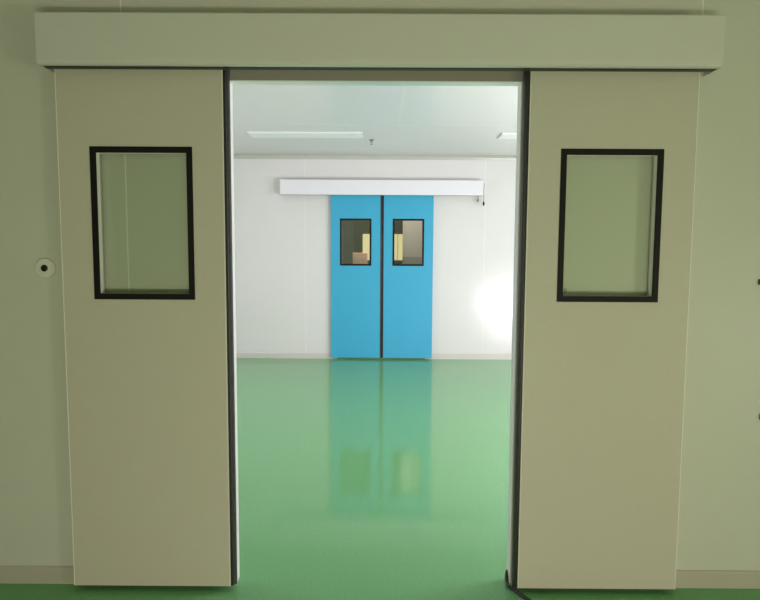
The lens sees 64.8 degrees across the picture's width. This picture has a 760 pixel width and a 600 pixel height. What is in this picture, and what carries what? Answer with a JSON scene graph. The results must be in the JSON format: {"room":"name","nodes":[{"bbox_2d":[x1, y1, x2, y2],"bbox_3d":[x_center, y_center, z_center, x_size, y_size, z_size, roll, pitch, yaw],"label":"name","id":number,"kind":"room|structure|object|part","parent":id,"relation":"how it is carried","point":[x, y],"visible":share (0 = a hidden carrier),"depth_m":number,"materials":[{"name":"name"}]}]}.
{"room":"clean room","nodes":[
{"label":"clean room","id":0,"kind":"room"},
{"bbox_2d":[342,220,402,263],"bbox_3d":[0.239,-0.955,12.882,8.400,2.891,0.061,0,5,0],"label":"wall","id":1,"kind":"structure","parent":0,"point":[351,229],"depth_m":12.82,"materials":[{"name":"grey paint"}]},
{"bbox_2d":[361,232,402,261],"bbox_3d":[0.125,-1.133,12.822,1.070,0.635,0.030,0,5,0],"label":"window","id":2,"kind":"structure","parent":1,"relation":"in","point":[365,236],"depth_m":12.81,"materials":[{"name":"yellow glass"}]},
{"bbox_2d":[234,159,515,358],"bbox_3d":[0.226,-0.593,8.555,8.400,2.891,0.061,0,5,0],"label":"wall","id":3,"kind":"structure","parent":0,"point":[283,242],"depth_m":8.52,"materials":[{"name":"white paint"}]},
{"bbox_2d":[236,352,335,358],"bbox_3d":[-2.312,0.796,8.643,3.340,0.080,0.010,0,5,0],"label":"baseboard","id":4,"kind":"structure","parent":3,"relation":"attached to","point":[238,354],"depth_m":8.64,"materials":[{"name":"grey"}]},
{"bbox_2d":[234,154,515,159],"bbox_3d":[0.233,-1.999,8.377,8.400,0.060,0.060,0,5,0],"label":"trim","id":5,"kind":"structure","parent":3,"relation":"attached to","point":[236,156],"depth_m":8.40,"materials":[{"name":"grey"}]},
{"bbox_2d":[280,179,483,195],"bbox_3d":[0.024,-1.568,8.372,2.823,0.209,0.140,0,5,0],"label":"operator","id":6,"kind":"object","parent":3,"relation":"attached to","point":[287,186],"visible":1,"depth_m":8.30,"materials":[{"name":"white paint"}]},
{"bbox_2d":[331,195,381,357],"bbox_3d":[-0.336,-0.331,8.509,0.722,2.334,0.053,0,5,0],"label":"sliding door","id":7,"kind":"structure","parent":6,"relation":"hanging from","point":[356,289],"depth_m":8.50,"materials":[{"name":"teal metal"}]},
{"bbox_3d":[0.018,-0.332,8.514,0.014,2.328,0.030,0,5,0],"label":"seal bulb","id":8,"kind":"part","parent":7,"relation":"part of","materials":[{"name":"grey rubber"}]},
{"bbox_2d":[381,195,433,357],"bbox_3d":[0.387,-0.327,8.507,0.722,2.334,0.053,0,5,0],"label":"sliding door","id":9,"kind":"structure","parent":6,"relation":"hanging from","point":[407,289],"depth_m":8.50,"materials":[{"name":"teal metal"}]},
{"bbox_3d":[0.033,-0.332,8.514,0.014,2.328,0.030,0,5,0],"label":"seal bulb","id":10,"kind":"part","parent":9,"relation":"part of","materials":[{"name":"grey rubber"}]},
{"bbox_3d":[0.052,-0.331,8.508,0.004,2.328,0.047,0,5,0],"label":"edge trim","id":11,"kind":"part","parent":9,"relation":"part of","materials":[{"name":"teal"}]},
{"bbox_3d":[0.746,-0.328,8.506,0.004,2.328,0.047,0,5,0],"label":"edge trim","id":12,"kind":"part","parent":9,"relation":"part of","materials":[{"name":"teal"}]},
{"bbox_2d":[427,354,511,359],"bbox_3d":[2.548,0.824,8.631,3.740,0.080,0.010,0,5,0],"label":"baseboard","id":13,"kind":"structure","parent":3,"relation":"attached to","point":[434,356],"depth_m":8.63,"materials":[{"name":"grey"}]},
{"bbox_2d":[232,85,517,154],"bbox_3d":[0.225,-1.819,5.513,8.400,0.061,5.798,0,5,0],"label":"ceiling","id":14,"kind":"structure","parent":0,"point":[400,120],"depth_m":6.06,"materials":[{"name":"white"}]},
{"bbox_2d":[247,131,362,137],"bbox_3d":[-0.850,-1.902,6.900,1.304,0.018,0.310,0,5,0],"label":"recessed light","id":15,"kind":"object","parent":14,"relation":"in","point":[255,134],"visible":1,"depth_m":6.83,"materials":[{"name":"white plastic"}]},
{"bbox_2d":[497,133,516,138],"bbox_3d":[2.027,-1.886,6.893,1.304,0.018,0.310,0,5,0],"label":"recessed light","id":16,"kind":"object","parent":14,"relation":"in","point":[502,135],"visible":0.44,"depth_m":6.87,"materials":[{"name":"white plastic"}]},
{"bbox_2d":[0,0,759,585],"bbox_3d":[0.208,-0.105,2.717,8.400,2.891,0.061,0,5,0],"label":"wall","id":17,"kind":"structure","parent":0,"point":[608,211],"depth_m":2.68,"materials":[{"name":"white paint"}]},
{"bbox_2d":[0,565,73,583],"bbox_3d":[-2.348,1.283,2.806,3.304,0.083,0.010,0,5,0],"label":"baseboard","id":18,"kind":"structure","parent":17,"relation":"attached to","point":[10,574],"depth_m":2.80,"materials":[{"name":"beige"}]},
{"bbox_2d":[35,258,55,277],"bbox_3d":[-1.500,-0.143,2.679,0.090,0.090,0.020,0,5,0],"label":"button","id":19,"kind":"object","parent":17,"relation":"attached to","point":[44,267],"visible":1,"depth_m":2.68,"materials":[{"name":"beige"}]},
{"bbox_2d":[230,80,521,583],"bbox_3d":[-0.028,0.179,2.743,1.316,2.318,0.066,0,5,0],"label":"trim","id":20,"kind":"structure","parent":17,"relation":"attached to","point":[232,82],"depth_m":2.69,"materials":[{"name":"white"}]},
{"bbox_2d":[230,67,523,80],"bbox_3d":[-0.022,-1.007,2.610,1.384,0.097,0.004,0,5,0],"label":"trim","id":21,"kind":"structure","parent":17,"relation":"attached to","point":[314,75],"depth_m":2.61,"materials":[{"name":"beige metal"}]},
{"bbox_2d":[34,12,725,76],"bbox_3d":[-0.002,-1.080,2.535,2.839,0.209,0.140,0,5,0],"label":"operator","id":22,"kind":"object","parent":17,"relation":"attached to","point":[64,40],"visible":1,"depth_m":2.47,"materials":[{"name":"paint"}]},
{"bbox_2d":[54,66,236,585],"bbox_3d":[-1.027,0.154,2.673,0.742,2.334,0.053,0,5,0],"label":"sliding door","id":23,"kind":"structure","parent":22,"relation":"hanging from","point":[150,376],"depth_m":2.66,"materials":[{"name":"white metal"}]},
{"bbox_3d":[-1.396,0.148,2.674,0.004,2.328,0.047,0,5,0],"label":"edge trim","id":24,"kind":"part","parent":23,"relation":"part of","materials":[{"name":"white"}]},
{"bbox_3d":[-1.034,-0.335,2.647,0.392,0.611,0.006,0,5,0],"label":"glass pane","id":25,"kind":"part","parent":23,"relation":"part of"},
{"bbox_3d":[-0.681,0.152,2.672,0.004,2.328,0.047,0,5,0],"label":"edge trim","id":26,"kind":"part","parent":23,"relation":"part of","materials":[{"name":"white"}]},
{"bbox_3d":[-0.662,0.152,2.678,0.014,2.328,0.030,0,5,0],"label":"seal bulb","id":27,"kind":"part","parent":23,"relation":"part of","materials":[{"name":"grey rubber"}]},
{"bbox_2d":[512,68,699,588],"bbox_3d":[0.988,0.165,2.668,0.742,2.334,0.053,0,5,0],"label":"sliding door","id":28,"kind":"structure","parent":22,"relation":"hanging from","point":[600,390],"depth_m":2.65,"materials":[{"name":"white metal"}]},
{"bbox_3d":[0.621,0.159,2.675,0.010,2.328,0.030,0,5,0],"label":"seal bulb","id":29,"kind":"part","parent":28,"relation":"part of","materials":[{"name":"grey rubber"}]},
{"bbox_3d":[0.638,0.160,2.669,0.004,2.328,0.047,0,5,0],"label":"edge trim","id":30,"kind":"part","parent":28,"relation":"part of","materials":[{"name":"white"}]},
{"bbox_3d":[1.000,-0.324,2.642,0.392,0.611,0.006,0,5,0],"label":"glass pane","id":31,"kind":"part","parent":28,"relation":"part of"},
{"bbox_3d":[1.357,0.164,2.667,0.004,2.328,0.047,0,5,0],"label":"edge trim","id":32,"kind":"part","parent":28,"relation":"part of","materials":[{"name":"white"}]},
{"bbox_2d":[675,570,759,588],"bbox_3d":[2.514,1.310,2.793,3.772,0.083,0.010,0,5,0],"label":"baseboard","id":33,"kind":"structure","parent":17,"relation":"attached to","point":[739,579],"depth_m":2.79,"materials":[{"name":"beige"}]},
{"bbox_2d":[0,358,759,599],"bbox_3d":[0.208,1.142,5.752,8.600,0.100,14.700,0,5,0],"label":"floor","id":34,"kind":"structure","parent":0,"point":[359,478],"depth_m":3.87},
{"bbox_2d":[505,570,530,599],"bbox_3d":[0.762,1.329,2.614,0.091,0.054,0.577,-4,6,-41],"label":"cable","id":35,"kind":"object","parent":34,"relation":"on","point":[508,585],"visible":1,"depth_m":2.76,"materials":[{"name":"black rubber"}]},
{"bbox_3d":[-0.327,0.159,9.376,0.800,1.250,0.456,0,5,0],"label":"cabinet","id":36,"kind":"object","parent":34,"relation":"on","visible":0},
{"bbox_2d":[353,253,367,263],"bbox_3d":[-0.308,-0.597,9.290,0.226,0.271,0.240,0,5,0],"label":"cardboard box","id":37,"kind":"object","parent":36,"relation":"on","point":[358,258],"visible":0.6,"depth_m":9.17,"materials":[{"name":"brown cardboard"}]},
{"bbox_2d":[402,221,421,263],"bbox_3d":[1.155,-0.718,10.109,1.550,2.891,0.080,0,5,0],"label":"wall","id":38,"kind":"structure","parent":0,"point":[412,230],"depth_m":10.06,"materials":[{"name":"grey paint"}]}
]}

